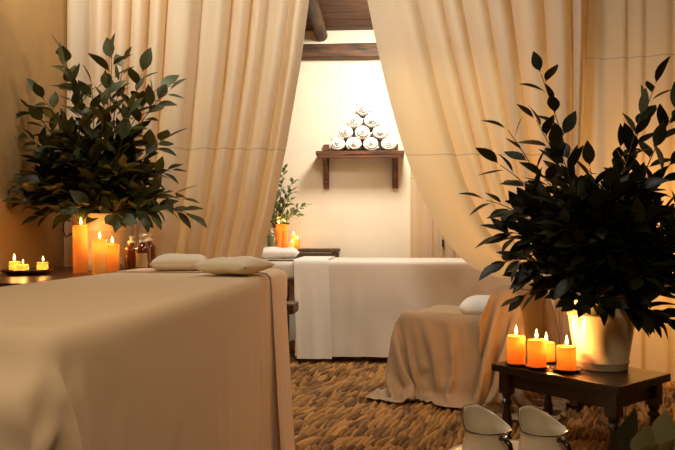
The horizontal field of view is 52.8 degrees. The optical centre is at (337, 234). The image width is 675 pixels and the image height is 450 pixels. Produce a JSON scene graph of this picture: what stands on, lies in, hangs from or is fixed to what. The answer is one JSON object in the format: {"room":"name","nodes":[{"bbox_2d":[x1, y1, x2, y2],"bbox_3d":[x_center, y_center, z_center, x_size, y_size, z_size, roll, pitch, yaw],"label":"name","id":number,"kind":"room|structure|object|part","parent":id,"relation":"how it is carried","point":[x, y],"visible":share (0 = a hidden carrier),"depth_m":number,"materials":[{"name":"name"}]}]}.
{"room":"spa","nodes":[
{"label":"spa","id":0,"kind":"room"},
{"bbox_2d":[0,0,66,272],"bbox_3d":[-1.802,-0.450,2.393,0.200,3.200,7.750,0,0,4],"label":"wall","id":1,"kind":"structure","parent":0,"point":[28,47],"depth_m":3.54,"materials":[{"name":"paint"}]},
{"bbox_2d":[305,0,372,30],"bbox_3d":[0.493,-1.895,2.248,4.600,0.090,7.950,0,0,4],"label":"ceiling","id":2,"kind":"structure","parent":0,"point":[337,14],"depth_m":5.75,"materials":[{"name":"brown wood"}]},
{"bbox_2d":[64,0,308,266],"bbox_3d":[-0.855,-0.460,4.002,1.468,2.767,0.163,0,0,-2],"label":"curtain","id":3,"kind":"object","parent":2,"relation":"hanging from","point":[239,61],"visible":0.43,"depth_m":3.98,"materials":[{"name":"beige fabric"}]},
{"bbox_2d":[367,0,587,344],"bbox_3d":[0.851,-0.524,4.254,1.517,2.897,0.164,0,0,-2],"label":"curtain","id":4,"kind":"object","parent":2,"relation":"hanging from","point":[449,67],"visible":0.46,"depth_m":4.26,"materials":[{"name":"beige fabric"}]},
{"bbox_2d":[580,0,674,380],"bbox_3d":[2.191,-0.460,4.167,1.376,2.760,0.153,0,0,25],"label":"curtain","id":5,"kind":"object","parent":2,"relation":"hanging from","point":[627,40],"visible":0.34,"depth_m":4.34,"materials":[{"name":"beige fabric"}]},
{"bbox_2d":[261,30,551,340],"bbox_3d":[0.744,-0.450,6.215,4.800,3.200,0.200,0,0,4],"label":"wall","id":6,"kind":"structure","parent":0,"point":[360,214],"depth_m":6.16,"materials":[{"name":"beige paint"}]},
{"bbox_2d":[308,0,327,41],"bbox_3d":[-0.390,-1.807,2.314,0.124,0.121,7.770,0,0,4],"label":"trim","id":7,"kind":"structure","parent":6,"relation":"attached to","point":[315,14],"depth_m":5.61,"materials":[{"name":"brown wood"}]},
{"bbox_2d":[301,43,379,59],"bbox_3d":[0.735,-1.650,6.072,4.400,0.136,0.108,0,0,4],"label":"trim","id":8,"kind":"structure","parent":6,"relation":"attached to","point":[339,51],"depth_m":6.07,"materials":[{"name":"brown wood"}]},
{"bbox_2d":[316,144,404,188],"bbox_3d":[0.202,-0.617,6.019,0.770,0.400,0.260,0,0,4],"label":"wall shelf","id":9,"kind":"object","parent":6,"relation":"attached to","point":[325,154],"visible":0.94,"depth_m":5.91,"materials":[{"name":"brown wood"}]},
{"bbox_2d":[330,137,345,150],"bbox_3d":[0.008,-0.796,6.011,0.131,0.112,0.270,0,0,4],"label":"rolled towel","id":10,"kind":"object","parent":9,"relation":"on","point":[337,143],"visible":1,"depth_m":5.90,"materials":[{"name":"white fabric"}]},
{"bbox_2d":[337,125,353,140],"bbox_3d":[0.071,-0.891,6.008,0.138,0.116,0.272,0,0,4],"label":"rolled towel","id":11,"kind":"object","parent":10,"relation":"on","point":[345,132],"visible":0.94,"depth_m":5.89,"materials":[{"name":"white fabric"}]},
{"bbox_2d":[346,114,362,130],"bbox_3d":[0.155,-0.993,6.002,0.144,0.108,0.261,0,0,4],"label":"rolled towel","id":12,"kind":"object","parent":11,"relation":"on","point":[354,121],"visible":0.98,"depth_m":5.89,"materials":[{"name":"white fabric"}]},
{"bbox_2d":[346,137,361,150],"bbox_3d":[0.145,-0.795,6.003,0.140,0.106,0.274,0,0,4],"label":"rolled towel","id":13,"kind":"object","parent":9,"relation":"on","point":[353,143],"visible":0.98,"depth_m":5.88,"materials":[{"name":"white fabric"}]},
{"bbox_2d":[355,126,371,141],"bbox_3d":[0.229,-0.890,5.997,0.146,0.110,0.260,0,0,4],"label":"rolled towel","id":14,"kind":"object","parent":13,"relation":"on","point":[361,132],"visible":0.95,"depth_m":5.88,"materials":[{"name":"white fabric"}]},
{"bbox_3d":[0.195,-0.682,5.904,0.730,0.030,0.020,0,0,4],"label":"rail","id":15,"kind":"part","parent":9,"relation":"part of","materials":[{"name":"brown wood"}]},
{"bbox_2d":[363,137,378,150],"bbox_3d":[0.299,-0.788,5.993,0.139,0.112,0.258,0,0,4],"label":"rolled towel","id":16,"kind":"object","parent":9,"relation":"on","point":[370,144],"visible":0.98,"depth_m":5.88,"materials":[{"name":"white fabric"}]},
{"bbox_2d":[381,137,396,149],"bbox_3d":[0.452,-0.794,5.983,0.139,0.113,0.269,0,0,4],"label":"rolled towel","id":17,"kind":"object","parent":9,"relation":"on","point":[387,143],"visible":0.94,"depth_m":5.86,"materials":[{"name":"white fabric"}]},
{"bbox_2d":[372,124,387,140],"bbox_3d":[0.378,-0.899,5.988,0.138,0.115,0.270,0,0,4],"label":"rolled towel","id":18,"kind":"object","parent":17,"relation":"on","point":[380,132],"visible":0.99,"depth_m":5.87,"materials":[{"name":"white fabric"}]},
{"bbox_2d":[364,113,379,129],"bbox_3d":[0.305,-1.001,5.993,0.136,0.114,0.277,0,0,4],"label":"rolled towel","id":19,"kind":"object","parent":18,"relation":"on","point":[372,120],"visible":0.99,"depth_m":5.88,"materials":[{"name":"white fabric"}]},
{"bbox_2d":[356,101,370,118],"bbox_3d":[0.230,-1.103,5.997,0.132,0.113,0.276,0,0,4],"label":"rolled towel","id":20,"kind":"object","parent":19,"relation":"on","point":[363,108],"visible":0.97,"depth_m":5.88,"materials":[{"name":"white fabric"}]},
{"bbox_2d":[410,168,460,257],"bbox_3d":[1.074,-0.265,6.031,0.849,2.370,0.057,0,0,4],"label":"curtain","id":21,"kind":"object","parent":6,"relation":"hanging from","point":[426,239],"visible":0.04,"depth_m":6.05,"materials":[{"name":"beige fabric"}]},
{"bbox_3d":[0.493,1.040,2.248,4.800,0.100,8.150,0,0,4],"label":"floor","id":22,"kind":"structure","parent":0,"visible":0},
{"bbox_2d":[289,340,674,449],"bbox_3d":[0.566,0.964,3.397,4.360,0.053,5.390,0,0,4],"label":"woven rug","id":23,"kind":"object","parent":22,"relation":"on","point":[331,408],"visible":0.22,"depth_m":3.58,"materials":[{"name":"wicker"}]},
{"bbox_2d":[0,267,123,286],"bbox_3d":[-1.250,0.565,3.200,0.700,0.770,1.330,0,0,4],"label":"console table","id":24,"kind":"object","parent":23,"relation":"on","point":[57,273],"visible":0.2,"depth_m":2.95,"materials":[{"name":"red wood"}]},
{"bbox_2d":[0,268,52,275],"bbox_3d":[-1.406,0.167,3.080,0.224,0.026,0.224,0,0,4],"label":"wooden dish","id":25,"kind":"object","parent":24,"relation":"on","point":[32,271],"visible":0.89,"depth_m":3.00,"materials":[{"name":"red wood"}]},
{"bbox_2d":[9,259,20,269],"bbox_3d":[-1.466,0.125,3.090,0.048,0.082,0.048,0,0,38],"label":"candle","id":26,"kind":"object","parent":25,"relation":"in","point":[12,264],"visible":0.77,"depth_m":3.07,"materials":[{"name":"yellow wax"}]},
{"bbox_2d":[17,264,28,269],"bbox_3d":[-1.402,0.137,3.030,0.050,0.058,0.050,0,0,-37],"label":"candle","id":27,"kind":"object","parent":25,"relation":"in","point":[19,266],"visible":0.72,"depth_m":3.01,"materials":[{"name":"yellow wax"}]},
{"bbox_2d":[37,260,47,269],"bbox_3d":[-1.344,0.131,3.100,0.048,0.070,0.048,0,0,-21],"label":"candle","id":28,"kind":"object","parent":25,"relation":"in","point":[40,265],"visible":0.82,"depth_m":3.08,"materials":[{"name":"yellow wax"}]},
{"bbox_2d":[73,225,87,272],"bbox_3d":[-1.217,0.049,3.220,0.068,0.263,0.068,0,0,-9],"label":"candle","id":29,"kind":"object","parent":24,"relation":"on","point":[80,232],"visible":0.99,"depth_m":3.19,"materials":[{"name":"orange wax"}]},
{"bbox_2d":[92,237,106,273],"bbox_3d":[-1.099,0.082,3.140,0.064,0.196,0.064,0,0,7],"label":"candle","id":30,"kind":"object","parent":24,"relation":"on","point":[99,246],"visible":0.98,"depth_m":3.11,"materials":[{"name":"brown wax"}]},
{"bbox_2d":[2,33,206,269],"bbox_3d":[-1.157,-0.424,3.505,0.970,1.208,0.685,0,0,-4],"label":"potted plant","id":31,"kind":"object","parent":24,"relation":"on","point":[106,191],"visible":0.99,"depth_m":3.42,"materials":[{"name":"green plant"}]},
{"bbox_3d":[-1.403,-0.036,3.534,0.053,0.100,0.013,0,0,-12],"label":"handle","id":32,"kind":"part","parent":31,"relation":"part of","materials":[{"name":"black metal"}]},
{"bbox_2d":[107,243,118,272],"bbox_3d":[-1.072,0.093,3.240,0.062,0.174,0.062,0,0,22],"label":"candle","id":33,"kind":"object","parent":24,"relation":"on","point":[112,249],"visible":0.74,"depth_m":3.21,"materials":[{"name":"orange wax"}]},
{"bbox_2d":[124,236,135,269],"bbox_3d":[-0.987,0.093,3.258,0.068,0.175,0.071,0,0,-14],"label":"pump bottle","id":34,"kind":"object","parent":24,"relation":"on","point":[129,251],"visible":0.79,"depth_m":3.23,"materials":[{"name":"brown glass"}]},
{"bbox_2d":[135,235,150,268],"bbox_3d":[-0.904,0.090,3.158,0.068,0.181,0.071,0,0,-2],"label":"pump bottle","id":35,"kind":"object","parent":24,"relation":"on","point":[142,252],"visible":0.88,"depth_m":3.13,"materials":[{"name":"brown glass"}]},
{"bbox_2d":[143,234,155,267],"bbox_3d":[-0.926,0.087,3.338,0.068,0.186,0.071,0,0,15],"label":"pump bottle","id":36,"kind":"object","parent":24,"relation":"on","point":[149,240],"visible":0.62,"depth_m":3.32,"materials":[{"name":"brown glass"}]},
{"bbox_2d":[265,259,293,285],"bbox_3d":[0.409,0.570,5.445,2.170,0.730,0.720,0,0,4],"label":"bed","id":37,"kind":"object","parent":23,"relation":"on","point":[287,265],"visible":0.02,"depth_m":5.15,"materials":[{"name":"white fabric"}]},
{"bbox_2d":[261,247,299,258],"bbox_3d":[-0.485,0.143,5.450,0.360,0.101,0.400,0,0,-2],"label":"pillow","id":38,"kind":"object","parent":37,"relation":"on","point":[268,252],"visible":0.77,"depth_m":5.28,"materials":[{"name":"white fabric"}]},
{"bbox_3d":[0.409,0.360,5.445,2.170,0.050,0.720,0,0,4],"label":"frame","id":39,"kind":"part","parent":37,"relation":"part of","materials":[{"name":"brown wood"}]},
{"bbox_2d":[294,256,532,358],"bbox_3d":[0.638,0.551,5.429,1.893,0.738,0.870,0,0,4],"label":"sheet","id":40,"kind":"object","parent":37,"relation":"on","point":[349,307],"visible":0.62,"depth_m":5.07,"materials":[{"name":"white fabric"}]},
{"bbox_2d":[281,270,298,313],"bbox_3d":[-0.614,0.551,2.015,0.650,0.798,2.184,0,0,6],"label":"bed","id":41,"kind":"object","parent":23,"relation":"on","point":[292,306],"visible":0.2,"depth_m":2.95,"materials":[{"name":"wood"}]},
{"bbox_2d":[0,268,294,449],"bbox_3d":[-0.628,0.537,1.776,1.216,0.801,2.082,0,0,6],"label":"sheet","id":42,"kind":"object","parent":41,"relation":"on","point":[140,358],"visible":0.91,"depth_m":1.45,"materials":[{"name":"fabric"}]},
{"bbox_2d":[149,253,207,270],"bbox_3d":[-0.621,0.109,2.697,0.210,0.075,0.300,0,0,-8],"label":"pillow","id":43,"kind":"object","parent":42,"relation":"on","point":[170,261],"visible":0.81,"depth_m":2.57,"materials":[{"name":"fabric"}]},
{"bbox_2d":[191,256,274,274],"bbox_3d":[-0.357,0.106,2.367,0.200,0.064,0.250,0,0,18],"label":"pillow","id":44,"kind":"object","parent":42,"relation":"on","point":[245,265],"visible":1,"depth_m":2.28,"materials":[{"name":"fabric"}]},
{"bbox_3d":[-0.613,0.225,2.021,0.580,0.145,2.032,0,0,6],"label":"mattress","id":45,"kind":"part","parent":41,"relation":"part of","materials":[{"name":"fabric"}]},
{"bbox_3d":[-0.504,0.320,3.031,0.650,0.045,0.140,0,0,6],"label":"rail","id":46,"kind":"part","parent":41,"relation":"part of","materials":[{"name":"brown wood"}]},
{"bbox_2d":[283,248,340,337],"bbox_3d":[-0.239,0.535,6.047,0.520,0.830,0.220,0,0,4],"label":"side table","id":47,"kind":"object","parent":23,"relation":"on","point":[335,251],"visible":0.3,"depth_m":5.94,"materials":[{"name":"brown wood"}]},
{"bbox_2d":[267,229,275,246],"bbox_3d":[-0.570,0.033,5.868,0.072,0.175,0.076,0,0,4],"label":"pump bottle","id":48,"kind":"object","parent":47,"relation":"on","point":[271,238],"visible":0.89,"depth_m":5.84,"materials":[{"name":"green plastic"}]},
{"bbox_2d":[276,224,281,247],"bbox_3d":[-0.509,-0.006,5.920,0.052,0.253,0.052,0,0,-31],"label":"candle","id":49,"kind":"object","parent":47,"relation":"on","point":[278,226],"visible":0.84,"depth_m":5.90,"materials":[{"name":"orange wax"}]},
{"bbox_2d":[282,224,287,247],"bbox_3d":[-0.461,-0.006,5.950,0.048,0.253,0.048,0,0,-15],"label":"candle","id":50,"kind":"object","parent":47,"relation":"on","point":[284,226],"visible":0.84,"depth_m":5.93,"materials":[{"name":"orange wax"}]},
{"bbox_3d":[-0.453,0.550,6.141,0.035,0.800,0.035,0,0,4],"label":"leg","id":51,"kind":"part","parent":47,"relation":"part of","materials":[{"name":"brown wood"}]},
{"bbox_2d":[270,164,311,235],"bbox_3d":[-0.463,-0.254,5.947,0.484,0.748,0.255,0,0,4],"label":"potted plant","id":52,"kind":"object","parent":47,"relation":"on","point":[277,206],"visible":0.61,"depth_m":5.97,"materials":[{"name":"green plant"}]},
{"bbox_2d":[291,234,295,242],"bbox_3d":[-0.386,0.043,5.970,0.052,0.154,0.052,0,0,0],"label":"candle","id":53,"kind":"object","parent":47,"relation":"on","point":[293,237],"visible":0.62,"depth_m":5.95,"materials":[{"name":"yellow wax"}]},
{"bbox_2d":[294,240,299,248],"bbox_3d":[-0.351,0.064,5.920,0.048,0.112,0.048,0,0,16],"label":"candle","id":54,"kind":"object","parent":47,"relation":"on","point":[297,242],"visible":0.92,"depth_m":5.90,"materials":[{"name":"orange wax"}]},
{"bbox_2d":[365,282,582,419],"bbox_3d":[0.869,0.605,3.976,1.202,0.664,0.939,0,0,34],"label":"armchair","id":55,"kind":"object","parent":23,"relation":"on","point":[442,355],"visible":0.63,"depth_m":3.80,"materials":[{"name":"beige fabric"}]},
{"bbox_3d":[0.714,0.691,4.062,0.792,0.494,0.902,0,0,34],"label":"seat","id":56,"kind":"part","parent":55,"relation":"part of","materials":[{"name":"fabric"}]},
{"bbox_2d":[459,295,489,314],"bbox_3d":[0.883,0.419,3.982,0.320,0.136,0.280,0,0,17],"label":"cushion","id":57,"kind":"object","parent":55,"relation":"on","point":[472,305],"visible":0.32,"depth_m":3.89,"materials":[{"name":"white fabric"}]},
{"bbox_2d":[449,439,566,449],"bbox_3d":[0.660,0.886,2.460,0.552,0.128,0.552,0,0,4],"label":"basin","id":58,"kind":"object","parent":23,"relation":"on","point":[514,442],"visible":0.18,"depth_m":2.70,"materials":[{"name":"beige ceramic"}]},
{"bbox_2d":[461,404,512,449],"bbox_3d":[0.542,0.782,2.458,0.215,0.304,0.204,0,0,21],"label":"jug","id":59,"kind":"object","parent":58,"relation":"in","point":[484,429],"visible":1,"depth_m":2.49,"materials":[{"name":"beige ceramic"}]},
{"bbox_3d":[0.589,0.790,2.366,0.019,0.179,0.076,0,0,-29],"label":"handle","id":60,"kind":"part","parent":59,"relation":"part of","materials":[{"name":"black metal"}]},
{"bbox_2d":[517,405,571,449],"bbox_3d":[0.739,0.782,2.438,0.215,0.304,0.204,0,0,21],"label":"jug","id":61,"kind":"object","parent":58,"relation":"in","point":[539,430],"visible":1,"depth_m":2.48,"materials":[{"name":"beige ceramic"}]},
{"bbox_3d":[0.786,0.790,2.346,0.019,0.179,0.076,0,0,-29],"label":"handle","id":62,"kind":"part","parent":61,"relation":"part of","materials":[{"name":"black metal"}]},
{"bbox_2d":[492,355,670,449],"bbox_3d":[1.065,0.770,3.015,0.420,0.360,0.624,0,0,-38],"label":"side table","id":63,"kind":"object","parent":23,"relation":"on","point":[613,391],"visible":0.75,"depth_m":2.87,"materials":[{"name":"brown wood"}]},
{"bbox_3d":[0.777,0.787,3.122,0.052,0.325,0.052,0,0,-38],"label":"leg","id":64,"kind":"part","parent":63,"relation":"part of","materials":[{"name":"brown wood"}]},
{"bbox_2d":[505,361,527,366],"bbox_3d":[0.808,0.583,3.075,0.104,0.014,0.104,0,0,4],"label":"saucer","id":65,"kind":"object","parent":63,"relation":"on","point":[508,364],"visible":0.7,"depth_m":3.04,"materials":[{"name":"black ceramic"}]},
{"bbox_2d":[507,334,524,363],"bbox_3d":[0.808,0.495,3.075,0.080,0.176,0.080,0,0,19],"label":"candle","id":66,"kind":"object","parent":65,"relation":"on","point":[515,343],"visible":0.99,"depth_m":3.04,"materials":[{"name":"orange wax"}]},
{"bbox_2d":[525,364,548,369],"bbox_3d":[0.880,0.583,3.000,0.104,0.014,0.104,0,0,4],"label":"saucer","id":67,"kind":"object","parent":63,"relation":"on","point":[526,365],"visible":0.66,"depth_m":2.96,"materials":[{"name":"black ceramic"}]},
{"bbox_2d":[527,337,545,367],"bbox_3d":[0.880,0.498,3.000,0.080,0.170,0.080,0,0,35],"label":"candle","id":68,"kind":"object","parent":67,"relation":"on","point":[536,347],"visible":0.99,"depth_m":2.97,"materials":[{"name":"orange wax"}]},
{"bbox_3d":[1.029,0.787,3.320,0.052,0.325,0.052,0,0,-38],"label":"leg","id":69,"kind":"part","parent":63,"relation":"part of","materials":[{"name":"brown wood"}]},
{"bbox_2d":[550,365,582,372],"bbox_3d":[0.993,0.583,2.950,0.136,0.014,0.136,0,0,4],"label":"saucer","id":70,"kind":"object","parent":63,"relation":"on","point":[554,367],"visible":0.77,"depth_m":2.91,"materials":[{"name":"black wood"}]},
{"bbox_2d":[557,344,575,370],"bbox_3d":[0.993,0.508,2.950,0.080,0.150,0.080,0,0,-24],"label":"candle","id":71,"kind":"object","parent":70,"relation":"on","point":[566,354],"visible":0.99,"depth_m":2.92,"materials":[{"name":"orange wax"}]},
{"bbox_2d":[459,51,674,371],"bbox_3d":[1.142,-0.101,2.987,1.038,1.383,0.908,0,0,-44],"label":"potted plant","id":72,"kind":"object","parent":63,"relation":"on","point":[605,255],"visible":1,"depth_m":2.89,"materials":[{"name":"green plant"}]},
{"bbox_3d":[1.101,0.787,2.710,0.052,0.325,0.052,0,0,-38],"label":"leg","id":73,"kind":"part","parent":63,"relation":"part of","materials":[{"name":"brown wood"}]},
{"bbox_3d":[1.353,0.787,2.908,0.052,0.325,0.052,0,0,-38],"label":"leg","id":74,"kind":"part","parent":63,"relation":"part of","materials":[{"name":"brown wood"}]},
{"bbox_3d":[0.965,0.583,3.140,0.104,0.014,0.104,0,0,4],"label":"saucer","id":75,"kind":"object","parent":63,"relation":"on","visible":0},
{"bbox_2d":[546,341,554,361],"bbox_3d":[0.965,0.515,3.140,0.076,0.136,0.076,0,0,-40],"label":"candle","id":76,"kind":"object","parent":75,"relation":"on","point":[550,346],"visible":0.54,"depth_m":3.10,"materials":[{"name":"orange wax"}]},
{"bbox_2d":[598,408,674,449],"bbox_3d":[1.055,0.748,2.178,0.352,0.404,0.256,0,0,-8],"label":"potted plant","id":77,"kind":"object","parent":23,"relation":"on","point":[661,435],"visible":1,"depth_m":2.18,"materials":[{"name":"green plant"}]}
]}

